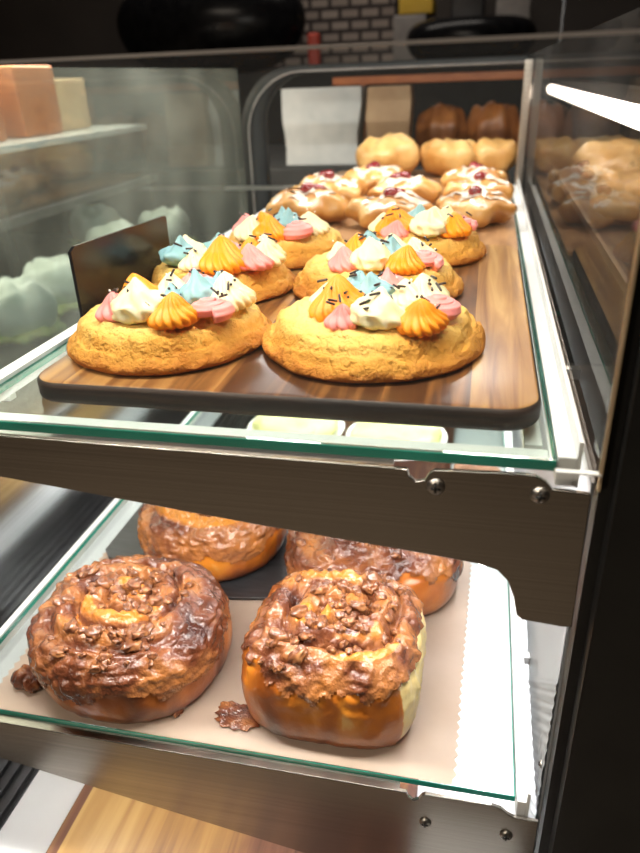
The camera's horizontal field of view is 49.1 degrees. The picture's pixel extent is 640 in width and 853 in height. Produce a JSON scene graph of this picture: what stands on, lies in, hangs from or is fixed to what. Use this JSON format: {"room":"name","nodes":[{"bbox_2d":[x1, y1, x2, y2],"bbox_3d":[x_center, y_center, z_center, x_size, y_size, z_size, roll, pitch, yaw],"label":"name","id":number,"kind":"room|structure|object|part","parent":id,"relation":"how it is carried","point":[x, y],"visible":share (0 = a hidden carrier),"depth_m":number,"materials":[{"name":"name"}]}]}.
{"room":"food shop","nodes":[
{"label":"food shop","id":0,"kind":"room"},
{"bbox_2d":[0,0,639,79],"bbox_3d":[0.469,-1.589,2.924,5.500,2.800,0.100,4,27,12],"label":"wall","id":1,"kind":"structure","parent":0,"point":[29,29],"depth_m":3.15,"materials":[{"name":"paint"}]},
{"bbox_2d":[274,0,395,69],"bbox_3d":[0.047,-1.788,2.852,0.520,0.850,0.030,4,27,12],"label":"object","id":2,"kind":"structure","parent":1,"relation":"attached to","point":[336,21],"depth_m":2.89,"materials":[{"name":"brick"}]},
{"bbox_3d":[-0.068,0.925,1.177,5.500,0.100,5.600,4,27,12],"label":"floor","id":3,"kind":"structure","parent":0,"visible":0},
{"bbox_2d":[0,233,215,369],"bbox_3d":[-0.699,0.188,1.473,0.950,0.998,0.860,4,27,12],"label":"countertop","id":4,"kind":"structure","parent":3,"relation":"on","point":[29,246],"depth_m":1.43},
{"bbox_2d":[0,275,66,345],"bbox_3d":[-0.407,-0.158,0.936,0.110,0.079,0.121,4,27,12],"label":"sandwich","id":5,"kind":"object","parent":4,"relation":"on","point":[28,308],"visible":1,"depth_m":0.91,"materials":[{"name":"food"}]},
{"bbox_2d":[22,254,78,316],"bbox_3d":[-0.396,-0.217,1.056,0.124,0.077,0.130,-6,27,-8],"label":"sandwich","id":6,"kind":"object","parent":4,"relation":"on","point":[55,272],"visible":0.35,"depth_m":1.02,"materials":[{"name":"food"}]},
{"bbox_2d":[0,124,155,278],"bbox_3d":[-0.783,-0.439,1.364,0.750,0.226,0.530,4,27,12],"label":"shelf","id":7,"kind":"object","parent":4,"relation":"on","point":[11,144],"visible":0.62,"depth_m":1.19,"materials":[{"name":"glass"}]},
{"bbox_2d":[0,107,6,141],"bbox_3d":[-0.599,-0.488,1.082,0.160,0.100,0.120,4,27,12],"label":"carton","id":8,"kind":"object","parent":7,"relation":"on","point":[3,136],"visible":1,"depth_m":1.12,"materials":[{"name":"orange cardboard"}]},
{"bbox_3d":[-0.480,-0.299,1.070,0.012,0.217,0.012,4,27,12],"label":"post","id":9,"kind":"part","parent":7,"relation":"part of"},
{"bbox_2d":[0,65,62,137],"bbox_3d":[-0.563,-0.568,1.227,0.160,0.110,0.120,4,27,12],"label":"carton","id":10,"kind":"object","parent":7,"relation":"on","point":[29,106],"visible":0.99,"depth_m":1.19,"materials":[{"name":"orange cardboard"}]},
{"bbox_2d":[54,78,90,130],"bbox_3d":[-0.552,-0.623,1.358,0.160,0.090,0.120,4,27,12],"label":"carton","id":11,"kind":"object","parent":7,"relation":"on","point":[71,92],"visible":0.33,"depth_m":1.34,"materials":[{"name":"beige cardboard"}]},
{"bbox_3d":[-0.371,-0.525,1.514,0.012,0.217,0.012,4,27,12],"label":"post","id":12,"kind":"part","parent":7,"relation":"part of","materials":[{"name":"grey metal"}]},
{"bbox_2d":[66,204,120,245],"bbox_3d":[-0.476,-0.428,1.483,0.127,0.080,0.136,4,27,12],"label":"sandwich","id":13,"kind":"object","parent":4,"relation":"on","point":[83,218],"visible":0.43,"depth_m":1.45,"materials":[{"name":"food"}]},
{"bbox_2d":[85,218,132,240],"bbox_3d":[-0.378,-0.341,1.298,0.133,0.082,0.135,4,27,12],"label":"sandwich","id":14,"kind":"object","parent":4,"relation":"on","point":[113,226],"visible":0.1,"depth_m":1.26,"materials":[{"name":"food"}]},
{"bbox_2d":[138,205,196,245],"bbox_3d":[-0.314,-0.410,1.433,0.126,0.080,0.132,4,27,12],"label":"sandwich","id":15,"kind":"object","parent":4,"relation":"on","point":[178,222],"visible":0.38,"depth_m":1.40,"materials":[{"name":"food"}]},
{"bbox_2d":[0,142,517,234],"bbox_3d":[0.314,-0.149,1.920,2.000,1.130,0.590,4,27,12],"label":"countertop","id":16,"kind":"structure","parent":3,"relation":"on","point":[42,197],"depth_m":1.59,"materials":[{"name":"grey"}]},
{"bbox_2d":[281,86,365,164],"bbox_3d":[0.011,-0.655,1.525,0.171,0.150,0.090,4,27,12],"label":"paper bag","id":17,"kind":"object","parent":16,"relation":"on","point":[322,125],"visible":0.91,"depth_m":1.49,"materials":[{"name":"white paper"}]},
{"bbox_2d":[366,85,413,138],"bbox_3d":[0.150,-0.645,1.496,0.094,0.148,0.090,4,27,12],"label":"paper bag","id":18,"kind":"object","parent":16,"relation":"on","point":[389,109],"visible":0.63,"depth_m":1.45,"materials":[{"name":"brown paper"}]},
{"bbox_2d":[333,70,523,141],"bbox_3d":[0.243,-0.680,1.536,0.430,0.168,0.024,4,27,12],"label":"rail","id":19,"kind":"object","parent":16,"relation":"on","point":[519,74],"visible":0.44,"depth_m":1.50,"materials":[{"name":"orange wood"}]},
{"bbox_2d":[415,103,467,149],"bbox_3d":[0.264,-0.641,1.518,0.111,0.112,0.090,4,27,12],"label":"croissant","id":20,"kind":"object","parent":16,"relation":"on","point":[441,121],"visible":0.64,"depth_m":1.48,"materials":[{"name":"brown food"}]},
{"bbox_2d":[466,100,518,143],"bbox_3d":[0.373,-0.642,1.512,0.114,0.112,0.087,4,27,12],"label":"croissant","id":21,"kind":"object","parent":16,"relation":"on","point":[493,120],"visible":0.62,"depth_m":1.48,"materials":[{"name":"brown food"}]},
{"bbox_2d":[516,122,519,146],"bbox_3d":[0.467,-0.618,1.457,0.110,0.113,0.092,4,27,12],"label":"croissant","id":22,"kind":"object","parent":16,"relation":"on","point":[517,134],"visible":0.03,"depth_m":1.46,"materials":[{"name":"brown food"}]},
{"bbox_2d":[0,65,524,171],"bbox_3d":[0.339,-0.710,2.829,3.800,1.320,0.500,4,27,12],"label":"countertop","id":23,"kind":"structure","parent":3,"relation":"on","point":[201,110],"depth_m":2.51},
{"bbox_2d":[116,0,305,74],"bbox_3d":[-0.403,-1.458,2.573,0.720,0.300,0.360,4,27,12],"label":"pendant lamp","id":24,"kind":"object","parent":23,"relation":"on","point":[143,26],"visible":0.95,"depth_m":2.45,"materials":[{"name":"black metal"}]},
{"bbox_2d":[308,33,320,63],"bbox_3d":[-0.020,-1.330,2.487,0.040,0.120,0.040,4,27,12],"label":"bottle","id":25,"kind":"object","parent":23,"relation":"on","point":[314,55],"visible":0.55,"depth_m":2.47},
{"bbox_2d":[393,14,430,60],"bbox_3d":[0.345,-1.442,2.627,0.120,0.170,0.200,4,27,12],"label":"storage box","id":26,"kind":"object","parent":23,"relation":"on","point":[402,24],"visible":0.44,"depth_m":2.53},
{"bbox_2d":[399,0,436,16],"bbox_3d":[0.361,-1.539,2.574,0.120,0.050,0.200,4,27,12],"label":"box","id":27,"kind":"object","parent":26,"relation":"on","point":[406,7],"visible":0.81,"depth_m":2.49,"materials":[{"name":"yellow cardboard"}]},
{"bbox_2d":[450,0,485,16],"bbox_3d":[0.550,-1.492,2.609,0.120,0.260,0.200,4,27,12],"label":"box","id":28,"kind":"object","parent":23,"relation":"on","point":[458,7],"visible":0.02,"depth_m":2.50,"materials":[{"name":"grey cardboard"}]},
{"bbox_2d":[406,15,536,59],"bbox_3d":[0.518,-1.328,2.413,0.440,0.145,0.300,4,27,12],"label":"pendant lamp","id":29,"kind":"object","parent":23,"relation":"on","point":[475,25],"visible":0.7,"depth_m":2.30,"materials":[{"name":"black metal"}]},
{"bbox_2d":[496,0,531,54],"bbox_3d":[0.707,-1.468,2.583,0.120,0.230,0.200,4,27,12],"label":"carton","id":30,"kind":"object","parent":23,"relation":"on","point":[503,7],"visible":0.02,"depth_m":2.47,"materials":[{"name":"grey cardboard"}]},
{"bbox_2d":[0,8,639,852],"bbox_3d":[0.243,0.129,0.899,1.080,1.550,1.165,4,27,12],"label":"display case","id":31,"kind":"object","parent":3,"relation":"on","point":[548,760],"visible":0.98,"depth_m":0.38,"materials":[{"name":"metal"}]},
{"bbox_3d":[-0.160,-0.016,0.895,0.005,0.012,0.935,4,27,12],"label":"shelf rail","id":32,"kind":"part","parent":31,"relation":"part of","materials":[{"name":"white metal"}]},
{"bbox_3d":[-0.240,-0.038,0.947,0.006,0.240,1.009,4,27,12],"label":"panel","id":33,"kind":"part","parent":31,"relation":"part of","materials":[{"name":"metal"}]},
{"bbox_3d":[-0.090,-0.222,0.797,0.010,0.012,0.975,4,27,12],"label":"shelf rail","id":34,"kind":"part","parent":31,"relation":"part of","materials":[{"name":"white metal"}]},
{"bbox_2d":[0,552,471,784],"bbox_3d":[-0.041,0.136,0.571,0.325,0.001,0.294,4,27,12],"label":"parchment paper","id":35,"kind":"object","parent":31,"relation":"on","point":[427,752],"visible":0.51,"depth_m":0.46,"materials":[{"name":"beige paper"}]},
{"bbox_2d":[10,664,41,692],"bbox_3d":[-0.202,0.174,0.487,0.026,0.017,0.020,4,27,12],"label":"crumb","id":36,"kind":"object","parent":35,"relation":"on","point":[23,678],"visible":0.64,"depth_m":0.48,"materials":[{"name":"food"}]},
{"bbox_2d":[26,554,231,723],"bbox_3d":[-0.133,0.139,0.494,0.137,0.068,0.131,2,27,9],"label":"roll","id":37,"kind":"object","parent":35,"relation":"on","point":[137,638],"visible":1,"depth_m":0.46,"materials":[{"name":"food"}]},
{"bbox_2d":[171,709,183,717],"bbox_3d":[-0.095,0.187,0.464,0.009,0.007,0.013,4,27,12],"label":"crumb","id":38,"kind":"object","parent":35,"relation":"on","point":[176,714],"visible":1,"depth_m":0.46,"materials":[{"name":"food"}]},
{"bbox_2d":[106,503,288,599],"bbox_3d":[-0.083,0.093,0.654,0.200,0.003,0.195,4,27,12],"label":"slate board","id":39,"kind":"object","parent":35,"relation":"on","point":[256,585],"visible":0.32,"depth_m":0.59,"materials":[{"name":"black stone"}]},
{"bbox_2d":[137,503,287,581],"bbox_3d":[-0.092,0.075,0.615,0.130,0.064,0.129,2,27,9],"label":"roll","id":40,"kind":"object","parent":39,"relation":"on","point":[229,549],"visible":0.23,"depth_m":0.56,"materials":[{"name":"food"}]},
{"bbox_2d":[214,701,259,731],"bbox_3d":[-0.049,0.190,0.459,0.042,0.003,0.023,4,27,12],"label":"crumb","id":41,"kind":"object","parent":35,"relation":"on","point":[231,714],"visible":0.75,"depth_m":0.46,"materials":[{"name":"food"}]},
{"bbox_2d":[241,567,426,749],"bbox_3d":[0.011,0.142,0.463,0.118,0.080,0.114,4,27,12],"label":"roll","id":42,"kind":"object","parent":35,"relation":"on","point":[335,658],"visible":1,"depth_m":0.42,"materials":[{"name":"food"}]},
{"bbox_2d":[284,530,463,614],"bbox_3d":[0.046,0.092,0.579,0.146,0.063,0.147,5,27,15],"label":"roll","id":43,"kind":"object","parent":35,"relation":"on","point":[434,579],"visible":0.18,"depth_m":0.53,"materials":[{"name":"food"}]},
{"bbox_2d":[46,421,454,852],"bbox_3d":[0.024,0.120,0.863,0.255,0.011,0.993,4,27,12],"label":"wooden board","id":44,"kind":"object","parent":31,"relation":"on","point":[98,820],"visible":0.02,"depth_m":0.51,"materials":[{"name":"brown wood"}]},
{"bbox_2d":[0,411,514,800],"bbox_3d":[0.028,-0.005,0.853,0.380,0.004,0.939,4,27,12],"label":"glass shelf","id":45,"kind":"object","parent":31,"relation":"attached to","point":[300,774],"depth_m":0.45,"materials":[{"name":"clear glass"}]},
{"bbox_3d":[-0.124,0.248,0.472,0.514,0.104,0.002,4,27,12],"label":"rail","id":46,"kind":"part","parent":31,"relation":"part of","materials":[{"name":"metal"}]},
{"bbox_2d":[0,412,548,459],"bbox_3d":[-0.071,0.004,0.355,0.356,0.006,0.008,4,27,12],"label":"glass shelf","id":47,"kind":"object","parent":31,"relation":"on","point":[532,447],"depth_m":0.34,"materials":[{"name":"clear glass"}]},
{"bbox_2d":[0,171,556,470],"bbox_3d":[0.060,-0.211,0.759,0.300,0.005,0.985,4,27,12],"label":"glass shelf","id":48,"kind":"object","parent":31,"relation":"attached to","point":[174,444],"depth_m":0.34,"materials":[{"name":"clear glass"}]},
{"bbox_2d":[37,245,540,430],"bbox_3d":[0.009,-0.087,0.496,0.264,0.012,0.348,4,27,12],"label":"serving board","id":49,"kind":"object","parent":31,"relation":"on","point":[499,390],"visible":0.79,"depth_m":0.35,"materials":[{"name":"brown wood"}]},
{"bbox_2d":[68,216,169,316],"bbox_3d":[-0.130,-0.107,0.473,0.002,0.054,0.128,5,27,13],"label":"label card","id":50,"kind":"object","parent":49,"relation":"on","point":[101,264],"visible":0.7,"depth_m":0.45,"materials":[{"name":"black plastic"}]},
{"bbox_2d":[66,266,271,375],"bbox_3d":[-0.089,-0.072,0.409,0.120,0.045,0.120,-12,28,-18],"label":"cookie","id":51,"kind":"object","parent":49,"relation":"on","point":[195,321],"visible":1,"depth_m":0.37,"materials":[{"name":"orange food"}]},
{"bbox_2d":[151,232,295,302],"bbox_3d":[-0.075,-0.123,0.511,0.114,0.045,0.112,4,27,12],"label":"cookie","id":52,"kind":"object","parent":49,"relation":"on","point":[259,265],"visible":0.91,"depth_m":0.48,"materials":[{"name":"multicoloured food"}]},
{"bbox_2d":[229,206,345,268],"bbox_3d":[-0.031,-0.167,0.598,0.112,0.041,0.109,4,27,12],"label":"cookie","id":53,"kind":"object","parent":49,"relation":"on","point":[306,236],"visible":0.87,"depth_m":0.57,"materials":[{"name":"multicoloured food"}]},
{"bbox_2d":[262,267,484,382],"bbox_3d":[0.030,-0.067,0.391,0.125,0.044,0.124,-16,30,-25],"label":"cookie","id":54,"kind":"object","parent":49,"relation":"on","point":[360,327],"visible":1,"depth_m":0.36,"materials":[{"name":"orange food"}]},
{"bbox_2d":[292,230,463,298],"bbox_3d":[0.040,-0.118,0.493,0.122,0.043,0.123,4,27,12],"label":"cookie","id":55,"kind":"object","parent":49,"relation":"on","point":[365,252],"visible":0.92,"depth_m":0.46,"materials":[{"name":"food"}]},
{"bbox_2d":[368,203,485,266],"bbox_3d":[0.084,-0.166,0.584,0.108,0.044,0.108,-10,28,-16],"label":"cookie","id":56,"kind":"object","parent":49,"relation":"on","point":[454,236],"visible":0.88,"depth_m":0.55,"materials":[{"name":"food"}]},
{"bbox_3d":[-0.132,0.042,0.369,0.514,0.083,0.002,4,27,12],"label":"rail","id":57,"kind":"part","parent":31,"relation":"part of","materials":[{"name":"metal"}]},
{"bbox_2d":[247,417,344,435],"bbox_3d":[-0.028,0.006,0.814,0.114,0.014,0.114,4,27,12],"label":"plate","id":58,"kind":"object","parent":31,"relation":"on","point":[341,425],"visible":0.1,"depth_m":0.81,"materials":[{"name":"white ceramic"}]},
{"bbox_2d":[252,415,337,434],"bbox_3d":[-0.030,-0.005,0.811,0.102,0.027,0.093,4,27,12],"label":"light","id":59,"kind":"object","parent":58,"relation":"on","point":[267,423],"visible":0.43,"depth_m":0.79,"materials":[{"name":"white plastic"}]},
{"bbox_3d":[0.105,-0.382,1.283,0.485,0.510,0.026,4,27,12],"label":"frame","id":60,"kind":"part","parent":31,"relation":"part of","materials":[{"name":"black metal"}]},
{"bbox_2d":[346,422,447,460],"bbox_3d":[0.085,0.016,0.785,0.114,0.014,0.114,4,27,12],"label":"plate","id":61,"kind":"object","parent":31,"relation":"on","point":[444,438],"visible":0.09,"depth_m":0.78,"materials":[{"name":"white ceramic"}]},
{"bbox_2d":[351,422,441,441],"bbox_3d":[0.085,0.007,0.782,0.102,0.025,0.092,4,27,12],"label":"light","id":62,"kind":"object","parent":61,"relation":"on","point":[360,429],"visible":0.3,"depth_m":0.76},
{"bbox_2d":[328,170,517,248],"bbox_3d":[0.106,-0.297,0.918,0.279,0.004,0.603,4,27,12],"label":"serving tray","id":63,"kind":"object","parent":31,"relation":"on","point":[492,234],"visible":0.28,"depth_m":0.73,"materials":[{"name":"brown wood"}]},
{"bbox_2d":[265,182,348,222],"bbox_3d":[-0.013,-0.251,0.782,0.096,0.042,0.100,4,27,12],"label":"pastry","id":64,"kind":"object","parent":63,"relation":"on","point":[329,206],"visible":0.78,"depth_m":0.76,"materials":[{"name":"beige food"}]},
{"bbox_2d":[294,170,367,201],"bbox_3d":[0.011,-0.299,0.877,0.102,0.042,0.096,-7,27,-10],"label":"pastry","id":65,"kind":"object","parent":63,"relation":"on","point":[350,188],"visible":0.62,"depth_m":0.86,"materials":[{"name":"beige food"}]},
{"bbox_2d":[344,161,402,193],"bbox_3d":[0.076,-0.349,0.976,0.091,0.040,0.094,-20,32,-32],"label":"pastry","id":66,"kind":"object","parent":63,"relation":"on","point":[372,172],"visible":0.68,"depth_m":0.95,"materials":[{"name":"beige food"}]},
{"bbox_2d":[356,133,419,172],"bbox_3d":[0.106,-0.423,1.094,0.101,0.065,0.093,4,27,12],"label":"golden puff","id":67,"kind":"object","parent":63,"relation":"on","point":[400,150],"visible":0.63,"depth_m":1.06,"materials":[{"name":"beige food"}]},
{"bbox_2d":[344,187,433,227],"bbox_3d":[0.074,-0.234,0.745,0.090,0.040,0.096,-9,27,-14],"label":"pastry","id":68,"kind":"object","parent":63,"relation":"on","point":[362,210],"visible":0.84,"depth_m":0.73,"materials":[{"name":"beige food"}]},
{"bbox_2d":[367,171,441,203],"bbox_3d":[0.105,-0.295,0.864,0.091,0.040,0.094,11,29,24],"label":"pastry","id":69,"kind":"object","parent":63,"relation":"on","point":[429,190],"visible":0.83,"depth_m":0.84,"materials":[{"name":"beige food"}]},
{"bbox_2d":[420,138,476,175],"bbox_3d":[0.200,-0.419,1.087,0.089,0.056,0.082,4,27,12],"label":"golden puff","id":70,"kind":"object","parent":63,"relation":"on","point":[438,157],"visible":0.86,"depth_m":1.06,"materials":[{"name":"beige food"}]},
{"bbox_2d":[440,161,506,187],"bbox_3d":[0.207,-0.338,0.944,0.092,0.038,0.087,-4,27,-3],"label":"pastry","id":71,"kind":"object","parent":63,"relation":"on","point":[459,174],"visible":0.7,"depth_m":0.93,"materials":[{"name":"beige food"}]},
{"bbox_2d":[435,185,516,228],"bbox_3d":[0.164,-0.236,0.744,0.090,0.038,0.087,19,33,35],"label":"pastry","id":72,"kind":"object","parent":63,"relation":"on","point":[486,207],"visible":0.83,"depth_m":0.72,"materials":[{"name":"beige food"}]},
{"bbox_2d":[442,171,513,200],"bbox_3d":[0.191,-0.288,0.845,0.087,0.038,0.092,-22,32,-34],"label":"pastry","id":73,"kind":"object","parent":63,"relation":"on","point":[486,181],"visible":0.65,"depth_m":0.83,"materials":[{"name":"beige food"}]},
{"bbox_2d":[474,138,516,171],"bbox_3d":[0.267,-0.423,1.092,0.081,0.054,0.071,4,27,12],"label":"golden puff","id":74,"kind":"object","parent":63,"relation":"on","point":[496,153],"visible":0.64,"depth_m":1.07,"materials":[{"name":"beige food"}]},
{"bbox_2d":[453,464,500,470],"bbox_3d":[0.161,0.042,0.716,0.048,0.022,0.048,4,27,12],"label":"bar","id":75,"kind":"object","parent":31,"relation":"on","point":[456,466],"visible":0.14,"depth_m":0.70,"materials":[{"name":"brown metal"}]},
{"bbox_3d":[0.204,0.036,0.759,0.007,0.022,0.822,4,27,12],"label":"shelf rail","id":76,"kind":"part","parent":31,"relation":"part of","materials":[{"name":"white metal"}]},
{"bbox_3d":[0.293,-0.269,1.063,0.011,0.512,0.015,4,27,12],"label":"post","id":77,"kind":"part","parent":31,"relation":"part of","materials":[{"name":"metal"}]},
{"bbox_3d":[0.140,0.156,0.450,0.001,0.190,0.134,4,27,12],"label":"rippled plate","id":78,"kind":"part","parent":31,"relation":"part of","materials":[{"name":"silver metal"}]},
{"bbox_3d":[0.195,-0.166,0.659,0.010,0.022,0.822,4,27,12],"label":"shelf rail","id":79,"kind":"part","parent":31,"relation":"part of","materials":[{"name":"white metal"}]},
{"bbox_3d":[0.237,-0.050,0.827,0.004,0.335,1.015,4,27,12],"label":"panel","id":80,"kind":"part","parent":31,"relation":"part of","materials":[{"name":"silver metal"}]},
{"bbox_2d":[558,0,565,41],"bbox_3d":[0.274,-0.445,0.683,0.020,0.242,0.900,4,27,12],"label":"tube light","id":81,"kind":"object","parent":31,"relation":"hanging from","point":[563,1],"visible":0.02,"depth_m":1.06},
{"bbox_3d":[0.226,-0.282,0.704,0.004,0.180,1.028,4,27,12],"label":"glass","id":82,"kind":"part","parent":31,"relation":"part of","materials":[{"name":"clear glass"}]},
{"bbox_3d":[0.130,0.229,0.404,0.005,1.020,0.012,4,27,12],"label":"frame","id":83,"kind":"part","parent":31,"relation":"part of","materials":[{"name":"black metal"}]},
{"bbox_3d":[0.395,0.249,0.343,0.539,1.020,0.022,4,27,12],"label":"frame","id":84,"kind":"part","parent":31,"relation":"part of","materials":[{"name":"black metal"}]},
{"bbox_3d":[0.114,-0.054,0.255,0.001,0.180,0.003,4,27,12],"label":"glass trim","id":85,"kind":"part","parent":31,"relation":"part of","materials":[{"name":"gold metal"}]}
]}

